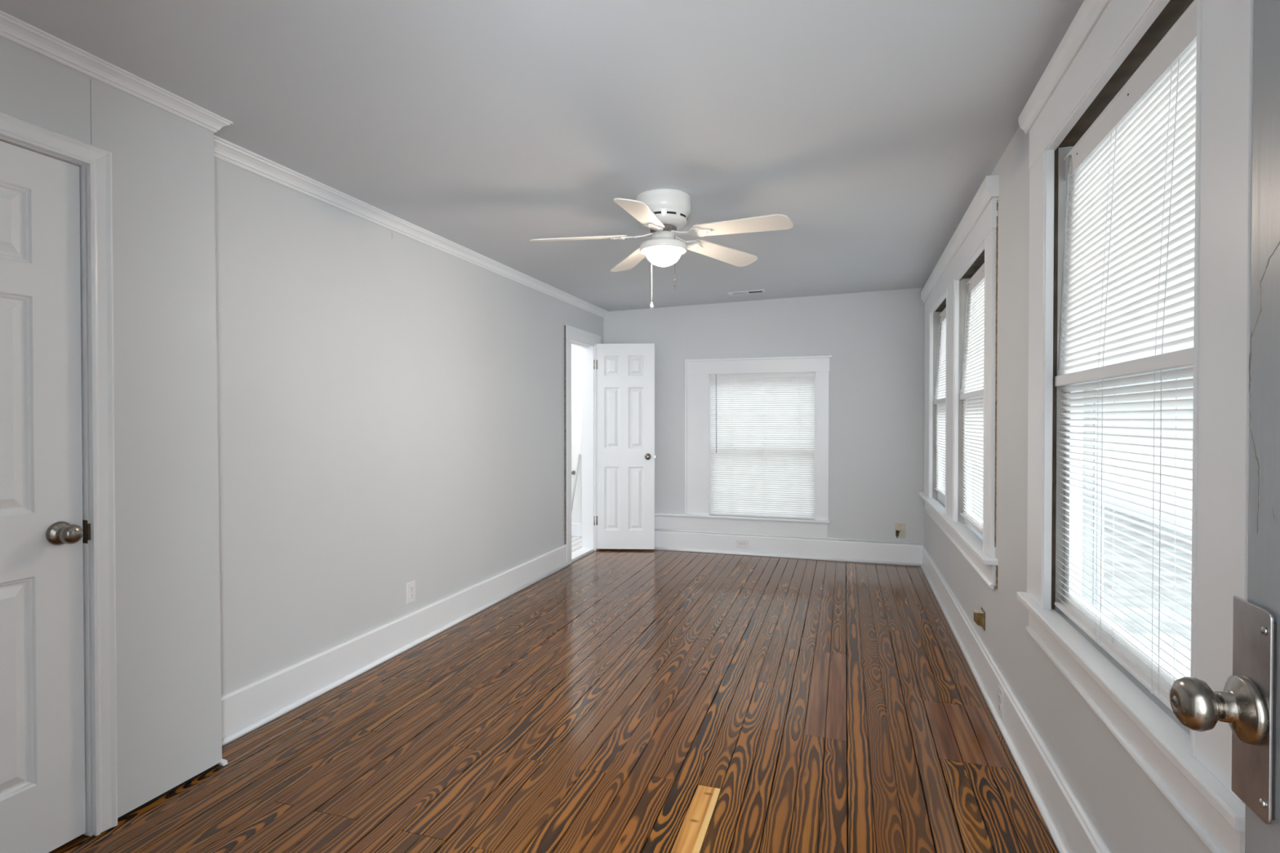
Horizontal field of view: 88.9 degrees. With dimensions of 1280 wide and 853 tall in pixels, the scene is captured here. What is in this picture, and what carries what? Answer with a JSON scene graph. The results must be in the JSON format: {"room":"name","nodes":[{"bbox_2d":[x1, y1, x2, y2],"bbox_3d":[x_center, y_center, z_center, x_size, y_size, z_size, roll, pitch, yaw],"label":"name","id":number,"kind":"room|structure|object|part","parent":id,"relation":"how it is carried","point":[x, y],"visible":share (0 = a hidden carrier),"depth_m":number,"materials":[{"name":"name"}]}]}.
{"room":"empty bedroom","nodes":[
{"label":"empty bedroom","id":0,"kind":"room"},
{"bbox_2d":[0,35,222,832],"bbox_3d":[-1.899,0.043,1.544,0.180,2.419,1.819,0,1,18],"label":"wall","id":1,"kind":"structure","parent":0,"point":[168,662],"depth_m":2.17,"materials":[{"name":"paint"}]},
{"bbox_2d":[0,140,85,852],"bbox_3d":[-1.782,0.231,1.607,0.107,2.016,0.760,0,1,18],"label":"door","id":2,"kind":"structure","parent":1,"relation":"in","point":[42,804],"depth_m":1.87,"materials":[{"name":"paint"}]},
{"bbox_3d":[-1.670,0.313,1.902,0.072,0.070,0.070,0,1,18],"label":"knob","id":3,"kind":"part","parent":2,"relation":"part of","materials":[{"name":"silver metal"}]},
{"bbox_2d":[0,111,117,836],"bbox_3d":[-1.858,0.203,1.508,0.122,2.097,1.132,0,1,18],"label":"door frame","id":4,"kind":"structure","parent":1,"relation":"attached to","point":[100,531],"depth_m":1.98,"materials":[{"name":"paint"}]},
{"bbox_3d":[-1.683,0.319,1.981,0.042,0.070,0.012,0,1,18],"label":"strike plate","id":5,"kind":"part","parent":4,"relation":"part of","materials":[{"name":"brown metal"}]},
{"bbox_2d":[0,9,232,132],"bbox_3d":[-1.784,-1.078,1.517,0.048,0.050,1.821,0,1,18],"label":"crown molding","id":6,"kind":"structure","parent":1,"relation":"attached to","point":[13,28],"depth_m":1.98,"materials":[{"name":"paint"}]},
{"bbox_2d":[217,759,227,765],"bbox_3d":[-1.538,1.233,2.402,0.032,0.022,0.018,0,1,18],"label":"trim","id":7,"kind":"structure","parent":1,"relation":"attached to","point":[224,762],"depth_m":2.39,"materials":[{"name":"paint"}]},
{"bbox_2d":[213,156,604,696],"bbox_3d":[-1.073,0.011,4.543,0.121,2.420,4.505,0,1,18],"label":"wall","id":8,"kind":"structure","parent":0,"point":[390,403],"depth_m":3.28,"materials":[{"name":"paint"}]},
{"bbox_2d":[221,545,568,746],"bbox_3d":[-1.158,1.136,4.036,0.036,0.180,3.405,0,1,18],"label":"baseboard","id":9,"kind":"structure","parent":8,"relation":"attached to","point":[248,708],"depth_m":3.28,"materials":[{"name":"paint"}]},
{"bbox_2d":[213,134,608,317],"bbox_3d":[-1.005,-1.099,4.462,0.052,0.065,4.355,0,1,18],"label":"crown molding","id":10,"kind":"structure","parent":8,"relation":"attached to","point":[225,150],"depth_m":3.30,"materials":[{"name":"paint"}]},
{"bbox_2d":[406,580,415,604],"bbox_3d":[-1.288,0.933,3.672,0.009,0.116,0.072,0,1,18],"label":"wall outlet","id":11,"kind":"object","parent":8,"relation":"attached to","point":[411,587],"visible":1,"depth_m":3.67,"materials":[{"name":"white plastic"}]},
{"bbox_2d":[564,324,600,564],"bbox_3d":[-0.577,0.159,6.055,0.141,2.090,0.820,0,1,18],"label":"door frame","id":12,"kind":"structure","parent":8,"relation":"attached to","point":[588,341],"depth_m":6.29,"materials":[{"name":"paint"}]},
{"bbox_2d":[593,343,655,549],"bbox_3d":[-0.147,0.193,6.308,0.596,1.985,0.159,0,1,3],"label":"door","id":13,"kind":"structure","parent":12,"relation":"attached to","point":[625,456],"depth_m":6.30,"materials":[{"name":"paint"}]},
{"bbox_3d":[0.074,0.291,6.252,0.064,0.064,0.066,0,1,3],"label":"knob","id":14,"kind":"part","parent":13,"relation":"part of","materials":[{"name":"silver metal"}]},
{"bbox_2d":[0,0,1084,311],"bbox_3d":[0.131,-1.185,3.217,3.375,0.149,6.430,0,1,18],"label":"ceiling","id":15,"kind":"structure","parent":0,"point":[489,128],"depth_m":2.33,"materials":[{"name":"paint"}]},
{"bbox_2d":[529,188,793,308],"bbox_3d":[0.112,-0.874,3.228,1.278,0.548,1.239,0,1,18],"label":"ceiling fan","id":16,"kind":"object","parent":15,"relation":"hanging from","point":[661,211],"visible":1,"depth_m":3.17,"materials":[{"name":"metal"}]},
{"bbox_3d":[-0.306,-0.936,3.247,0.479,0.058,0.141,0,1,-3],"label":"blade","id":17,"kind":"part","parent":16,"relation":"part of","materials":[{"name":"laminate"}]},
{"bbox_3d":[-0.036,-0.940,3.667,0.141,0.058,0.479,0,1,-21],"label":"blade","id":18,"kind":"part","parent":16,"relation":"part of","materials":[{"name":"laminate"}]},
{"bbox_3d":[0.016,-0.932,2.860,0.147,0.058,0.481,0,1,18],"label":"blade","id":19,"kind":"part","parent":16,"relation":"part of","materials":[{"name":"laminate"}]},
{"bbox_3d":[0.059,-0.779,3.323,0.003,0.292,0.003,0,1,18],"label":"pull chain","id":20,"kind":"part","parent":16,"relation":"part of","materials":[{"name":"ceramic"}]},
{"bbox_3d":[0.117,-0.847,3.272,0.182,0.083,0.182,0,1,18],"label":"lamp shade","id":21,"kind":"part","parent":16,"relation":"part of","materials":[{"name":"white glass"}]},
{"bbox_3d":[0.169,-0.821,3.173,0.003,0.219,0.003,0,1,18],"label":"pull chain","id":22,"kind":"part","parent":16,"relation":"part of","materials":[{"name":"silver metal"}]},
{"bbox_3d":[0.446,-0.939,3.539,0.479,0.058,0.141,-1,1,-39],"label":"blade","id":23,"kind":"part","parent":16,"relation":"part of","materials":[{"name":"laminate"}]},
{"bbox_3d":[0.474,-0.934,3.041,0.479,0.058,0.141,0,1,33],"label":"blade","id":24,"kind":"part","parent":16,"relation":"part of","materials":[{"name":"laminate"}]},
{"bbox_2d":[727,289,765,294],"bbox_3d":[0.928,-1.168,5.676,0.320,0.008,0.100,-1,0,18],"label":"ceiling vent","id":25,"kind":"object","parent":15,"relation":"in","point":[755,291],"visible":1,"depth_m":5.67,"materials":[{"name":"white plastic"}]},
{"bbox_2d":[48,536,1058,852],"bbox_3d":[-0.711,1.251,3.603,5.052,0.080,6.440,0,1,18],"label":"floor","id":26,"kind":"structure","parent":0,"point":[619,700],"depth_m":2.60,"materials":[{"name":"brown wood"}]},
{"bbox_2d":[571,453,580,511],"bbox_3d":[-0.708,0.733,6.907,0.163,0.880,0.022,0,1,-30],"label":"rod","id":27,"kind":"object","parent":26,"relation":"on","point":[579,455],"visible":0.66,"depth_m":6.91,"materials":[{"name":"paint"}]},
{"bbox_2d":[571,344,582,537],"bbox_3d":[-1.530,-0.023,6.294,2.000,2.450,1.950,0,1,18],"label":"wall","id":28,"kind":"structure","parent":0,"point":[576,351],"depth_m":6.96,"materials":[{"name":"white paint"}]},
{"bbox_3d":[-1.269,1.102,7.152,1.820,0.140,0.020,0,1,18],"label":"baseboard","id":29,"kind":"part","parent":28,"relation":"part of","materials":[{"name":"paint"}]},
{"bbox_2d":[571,547,594,562],"bbox_3d":[-0.590,1.198,6.055,0.124,0.032,0.575,0,1,18],"label":"trim","id":30,"kind":"structure","parent":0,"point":[579,553],"depth_m":6.09,"materials":[{"name":"paint"}]},
{"bbox_2d":[604,287,924,542],"bbox_3d":[1.088,-0.017,6.162,3.245,2.440,0.140,0,1,18],"label":"wall","id":31,"kind":"structure","parent":0,"point":[875,340],"depth_m":5.85,"materials":[{"name":"paint"}]},
{"bbox_2d":[654,355,831,537],"bbox_3d":[0.706,0.177,6.258,2.180,1.650,0.180,0,1,18],"label":"window","id":32,"kind":"structure","parent":31,"relation":"in","point":[696,517],"depth_m":6.15,"materials":[{"name":"paint"}]},
{"bbox_3d":[0.557,0.174,6.251,0.218,1.343,0.020,0,1,18],"label":"casing","id":33,"kind":"part","parent":32,"relation":"part of","materials":[{"name":"paint"}]},
{"bbox_3d":[1.081,-0.559,6.074,1.318,0.126,0.021,0,1,18],"label":"head casing","id":34,"kind":"part","parent":32,"relation":"part of","materials":[{"name":"paint"}]},
{"bbox_2d":[710,373,814,519],"bbox_3d":[1.130,0.173,6.081,0.968,1.337,0.042,0,1,18],"label":"window blind","id":35,"kind":"object","parent":32,"relation":"attached to","point":[779,411],"visible":1,"depth_m":6.08,"materials":[{"name":"white plastic"}]},
{"bbox_3d":[1.132,0.836,6.095,0.960,0.012,0.026,0,1,18],"label":"rail","id":36,"kind":"part","parent":35,"relation":"part of","materials":[{"name":"white plastic"}]},
{"bbox_3d":[1.161,0.184,6.078,0.002,1.296,0.029,0,1,18],"label":"ladder cord","id":37,"kind":"part","parent":35,"relation":"part of","materials":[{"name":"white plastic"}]},
{"bbox_3d":[1.432,0.190,5.976,0.001,1.306,0.001,0,1,18],"label":"lift cord","id":38,"kind":"part","parent":35,"relation":"part of","materials":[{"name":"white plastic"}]},
{"bbox_3d":[1.465,0.185,5.981,0.002,1.296,0.029,0,1,18],"label":"ladder cord","id":39,"kind":"part","parent":35,"relation":"part of","materials":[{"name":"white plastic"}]},
{"bbox_3d":[1.153,0.509,6.155,0.964,0.668,0.034,0,1,18],"label":"sash","id":40,"kind":"part","parent":32,"relation":"part of","materials":[{"name":"paint"}]},
{"bbox_3d":[1.164,-0.142,6.184,0.964,0.690,0.034,0,1,18],"label":"sash","id":41,"kind":"part","parent":32,"relation":"part of","materials":[{"name":"paint"}]},
{"bbox_3d":[1.647,0.177,5.901,0.118,1.343,0.020,0,1,18],"label":"casing","id":42,"kind":"part","parent":32,"relation":"part of","materials":[{"name":"paint"}]},
{"bbox_2d":[654,528,924,566],"bbox_3d":[1.047,1.104,6.096,2.975,0.200,0.036,0,1,18],"label":"baseboard","id":43,"kind":"structure","parent":31,"relation":"attached to","point":[854,550],"depth_m":5.97,"materials":[{"name":"paint"}]},
{"bbox_2d":[736,539,748,547],"bbox_3d":[0.958,1.100,6.119,0.116,0.072,0.009,0,1,18],"label":"wall outlet","id":44,"kind":"object","parent":43,"relation":"attached to","point":[740,543],"visible":1,"depth_m":6.12,"materials":[{"name":"white plastic"}]},
{"bbox_3d":[1.044,1.193,6.088,2.975,0.022,0.018,0,1,18],"label":"shoe moulding","id":45,"kind":"part","parent":43,"relation":"part of","materials":[{"name":"paint"}]},
{"bbox_3d":[1.050,1.014,6.104,2.975,0.020,0.016,0,1,18],"label":"cap moulding","id":46,"kind":"part","parent":43,"relation":"part of","materials":[{"name":"paint"}]},
{"bbox_2d":[895,523,905,537],"bbox_3d":[2.277,0.913,5.703,0.080,0.126,0.028,0,1,18],"label":"junction box","id":47,"kind":"object","parent":31,"relation":"attached to","point":[900,527],"visible":1,"depth_m":5.70,"materials":[{"name":"beige plastic"}]},
{"bbox_3d":[2.280,0.881,5.713,0.080,0.062,0.006,0,1,18],"label":"plate","id":48,"kind":"part","parent":47,"relation":"part of","materials":[{"name":"beige plastic"}]},
{"bbox_2d":[924,126,1211,852],"bbox_3d":[1.619,0.020,2.752,0.150,2.440,6.270,0,1,18],"label":"wall","id":49,"kind":"structure","parent":0,"point":[1127,810],"depth_m":2.46,"materials":[{"name":"paint"}]},
{"bbox_2d":[928,291,946,505],"bbox_3d":[2.240,-0.136,4.680,0.196,1.531,0.946,0,1,18],"label":"window","id":50,"kind":"structure","parent":49,"relation":"in","point":[940,305],"depth_m":5.14,"materials":[{"name":"paint"}]},
{"bbox_3d":[2.189,-0.186,4.696,0.031,0.034,0.932,0,1,18],"label":"meeting rail","id":51,"kind":"part","parent":50,"relation":"part of","materials":[{"name":"paint"}]},
{"bbox_2d":[933,307,946,497],"bbox_3d":[2.206,-0.187,4.691,0.075,1.369,0.932,0,1,18],"label":"window blind","id":52,"kind":"object","parent":50,"relation":"attached to","point":[940,408],"visible":0.47,"depth_m":4.91,"materials":[{"name":"white plastic"}]},
{"bbox_3d":[2.191,0.491,4.704,0.026,0.012,0.910,0,1,18],"label":"rail","id":53,"kind":"part","parent":52,"relation":"part of","materials":[{"name":"white plastic"}]},
{"bbox_3d":[2.278,-0.172,4.905,0.068,1.313,0.002,0,1,18],"label":"ladder cord","id":54,"kind":"part","parent":52,"relation":"part of","materials":[{"name":"white fabric"}]},
{"bbox_3d":[2.221,0.188,4.690,0.036,0.774,0.924,0,1,18],"label":"sash","id":55,"kind":"part","parent":50,"relation":"part of","materials":[{"name":"paint"}]},
{"bbox_2d":[918,174,999,589],"bbox_3d":[2.024,-0.208,4.192,0.159,1.830,2.816,0,1,18],"label":"window surround","id":56,"kind":"object","parent":49,"relation":"attached to","point":[979,224],"visible":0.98,"depth_m":3.29,"materials":[{"name":"paint"}]},
{"bbox_3d":[2.357,-0.174,5.333,0.022,1.468,0.371,0,1,18],"label":"casing","id":57,"kind":"part","parent":56,"relation":"part of","materials":[{"name":"paint"}]},
{"bbox_3d":[1.996,-0.963,4.201,0.023,0.135,2.738,0,1,18],"label":"head casing","id":58,"kind":"part","parent":56,"relation":"part of","materials":[{"name":"paint"}]},
{"bbox_3d":[1.602,-0.148,2.982,0.022,1.468,0.150,0,1,18],"label":"casing","id":59,"kind":"part","parent":56,"relation":"part of","materials":[{"name":"paint"}]},
{"bbox_2d":[953,240,984,537],"bbox_3d":[1.853,-0.123,3.474,0.196,1.531,0.942,0,1,18],"label":"window","id":60,"kind":"structure","parent":49,"relation":"in","point":[977,260],"depth_m":3.93,"materials":[{"name":"paint"}]},
{"bbox_3d":[1.802,-0.173,3.490,0.031,0.034,0.928,0,1,18],"label":"meeting rail","id":61,"kind":"part","parent":60,"relation":"part of","materials":[{"name":"paint"}]},
{"bbox_2d":[960,262,984,533],"bbox_3d":[1.819,-0.161,3.484,0.075,1.396,0.927,0,1,18],"label":"window blind","id":62,"kind":"object","parent":60,"relation":"attached to","point":[973,409],"visible":0.62,"depth_m":3.62,"materials":[{"name":"white plastic"}]},
{"bbox_3d":[1.886,-0.141,3.729,0.041,1.350,0.001,0,1,18],"label":"lift cord","id":63,"kind":"part","parent":62,"relation":"part of","materials":[{"name":"white fabric"}]},
{"bbox_3d":[1.890,-0.145,3.696,0.068,1.340,0.002,0,1,18],"label":"ladder cord","id":64,"kind":"part","parent":62,"relation":"part of","materials":[{"name":"white fabric"}]},
{"bbox_3d":[1.803,0.531,3.497,0.026,0.012,0.905,0,1,18],"label":"rail","id":65,"kind":"part","parent":62,"relation":"part of","materials":[{"name":"white plastic"}]},
{"bbox_3d":[1.733,-0.135,3.253,0.041,1.350,0.001,0,1,18],"label":"lift cord","id":66,"kind":"part","parent":62,"relation":"part of","materials":[{"name":"white fabric"}]},
{"bbox_3d":[1.834,0.196,3.483,0.036,0.764,0.920,0,1,18],"label":"sash","id":67,"kind":"part","parent":60,"relation":"part of","materials":[{"name":"paint"}]},
{"bbox_2d":[972,607,985,631],"bbox_3d":[1.650,0.936,3.178,0.044,0.090,0.090,0,1,18],"label":"wall box","id":68,"kind":"object","parent":49,"relation":"attached to","point":[979,614],"visible":1,"depth_m":3.15,"materials":[{"name":"gold plastic"}]},
{"bbox_3d":[1.649,0.900,3.180,0.040,0.003,0.064,0,1,18],"label":"lid","id":69,"kind":"part","parent":68,"relation":"part of","materials":[{"name":"beige plastic"}]},
{"bbox_3d":[1.669,0.936,3.171,0.004,0.090,0.090,0,1,18],"label":"wall plate","id":70,"kind":"part","parent":68,"relation":"part of","materials":[{"name":"gold metal"}]},
{"bbox_2d":[920,544,1111,852],"bbox_3d":[1.530,1.145,2.793,0.036,0.190,6.030,0,1,18],"label":"baseboard","id":71,"kind":"structure","parent":49,"relation":"attached to","point":[1068,824],"depth_m":2.37,"materials":[{"name":"paint"}]},
{"bbox_2d":[998,685,1003,719],"bbox_3d":[1.500,1.149,2.713,0.009,0.116,0.072,0,1,18],"label":"wall outlet","id":72,"kind":"object","parent":71,"relation":"attached to","point":[1000,691],"visible":1,"depth_m":2.70,"materials":[{"name":"white plastic"}]},
{"bbox_2d":[1016,0,1253,852],"bbox_3d":[1.249,-0.183,1.643,0.227,1.834,1.405,0,1,18],"label":"window","id":73,"kind":"structure","parent":49,"relation":"in","point":[1106,42],"depth_m":1.32,"materials":[{"name":"paint"}]},
{"bbox_3d":[1.357,-0.155,2.216,0.022,1.498,0.192,0,1,18],"label":"casing","id":74,"kind":"part","parent":73,"relation":"part of","materials":[{"name":"paint"}]},
{"bbox_3d":[1.181,-0.968,1.663,0.023,0.140,1.344,0,1,18],"label":"head casing","id":75,"kind":"part","parent":73,"relation":"part of","materials":[{"name":"paint"}]},
{"bbox_3d":[1.210,-0.141,1.646,0.031,0.034,0.971,0,1,18],"label":"meeting rail","id":76,"kind":"part","parent":73,"relation":"part of","materials":[{"name":"paint"}]},
{"bbox_2d":[1054,0,1196,711],"bbox_3d":[1.220,-0.138,1.646,0.065,1.444,0.974,0,1,18],"label":"window blind","id":77,"kind":"object","parent":73,"relation":"attached to","point":[1129,295],"visible":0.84,"depth_m":1.57,"materials":[{"name":"white plastic"}]},
{"bbox_3d":[1.239,-0.116,1.741,0.029,1.398,0.001,0,1,18],"label":"lift cord","id":78,"kind":"part","parent":77,"relation":"part of","materials":[{"name":"white fabric"}]},
{"bbox_3d":[1.244,-0.121,1.708,0.057,1.388,0.002,0,1,18],"label":"ladder cord","id":79,"kind":"part","parent":77,"relation":"part of","materials":[{"name":"white fabric"}]},
{"bbox_3d":[1.210,0.578,1.657,0.026,0.012,0.952,0,1,18],"label":"rail","id":80,"kind":"part","parent":77,"relation":"part of","materials":[{"name":"white plastic"}]},
{"bbox_3d":[1.135,-0.112,1.418,0.029,1.398,0.001,0,1,18],"label":"lift cord","id":81,"kind":"part","parent":77,"relation":"part of","materials":[{"name":"white fabric"}]},
{"bbox_3d":[1.140,-0.117,1.385,0.057,1.388,0.002,0,1,18],"label":"ladder cord","id":82,"kind":"part","parent":77,"relation":"part of","materials":[{"name":"white fabric"}]},
{"bbox_3d":[1.242,0.227,1.640,0.036,0.762,0.963,0,1,18],"label":"sash","id":83,"kind":"part","parent":73,"relation":"part of","materials":[{"name":"paint"}]},
{"bbox_3d":[1.283,-0.491,1.619,0.034,0.754,0.963,0,1,18],"label":"sash","id":84,"kind":"part","parent":73,"relation":"part of","materials":[{"name":"paint"}]},
{"bbox_3d":[1.002,-0.143,1.112,0.022,1.498,0.161,0,1,18],"label":"casing","id":85,"kind":"part","parent":73,"relation":"part of","materials":[{"name":"paint"}]},
{"bbox_3d":[-0.709,0.057,0.270,3.065,2.420,0.120,0,1,18],"label":"wall","id":86,"kind":"structure","parent":0,"visible":0},
{"bbox_2d":[1169,0,1279,852],"bbox_3d":[0.559,0.244,0.381,0.121,2.020,0.811,0,1,18],"label":"door","id":87,"kind":"structure","parent":86,"relation":"in","point":[1249,700],"depth_m":0.72,"materials":[{"name":"paint"}]},
{"bbox_3d":[0.636,0.317,0.745,0.043,0.058,0.058,0,1,18],"label":"knob","id":88,"kind":"part","parent":87,"relation":"part of","materials":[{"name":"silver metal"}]},
{"label":"outside","id":89,"kind":"structure","parent":0,"visible":0},
{"bbox_2d":[1103,506,1191,676],"bbox_3d":[22.480,1.934,3.308,39.200,0.200,60.000,0,1,18],"label":"lawn","id":90,"kind":"structure","parent":89,"point":[1178,599],"depth_m":7.19,"materials":[{"name":"concrete"}]},
{"bbox_2d":[1104,377,1193,537],"bbox_3d":[11.255,0.075,17.919,0.320,3.200,49.000,0,1,18],"label":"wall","id":91,"kind":"structure","parent":90,"relation":"on","point":[1178,513],"depth_m":11.78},
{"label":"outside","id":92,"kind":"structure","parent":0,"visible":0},
{"bbox_2d":[715,457,811,511],"bbox_3d":[-11.495,1.663,28.338,40.800,0.200,33.100,0,1,18],"label":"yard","id":93,"kind":"structure","parent":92,"point":[726,457],"depth_m":16.84,"materials":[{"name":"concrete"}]}
]}

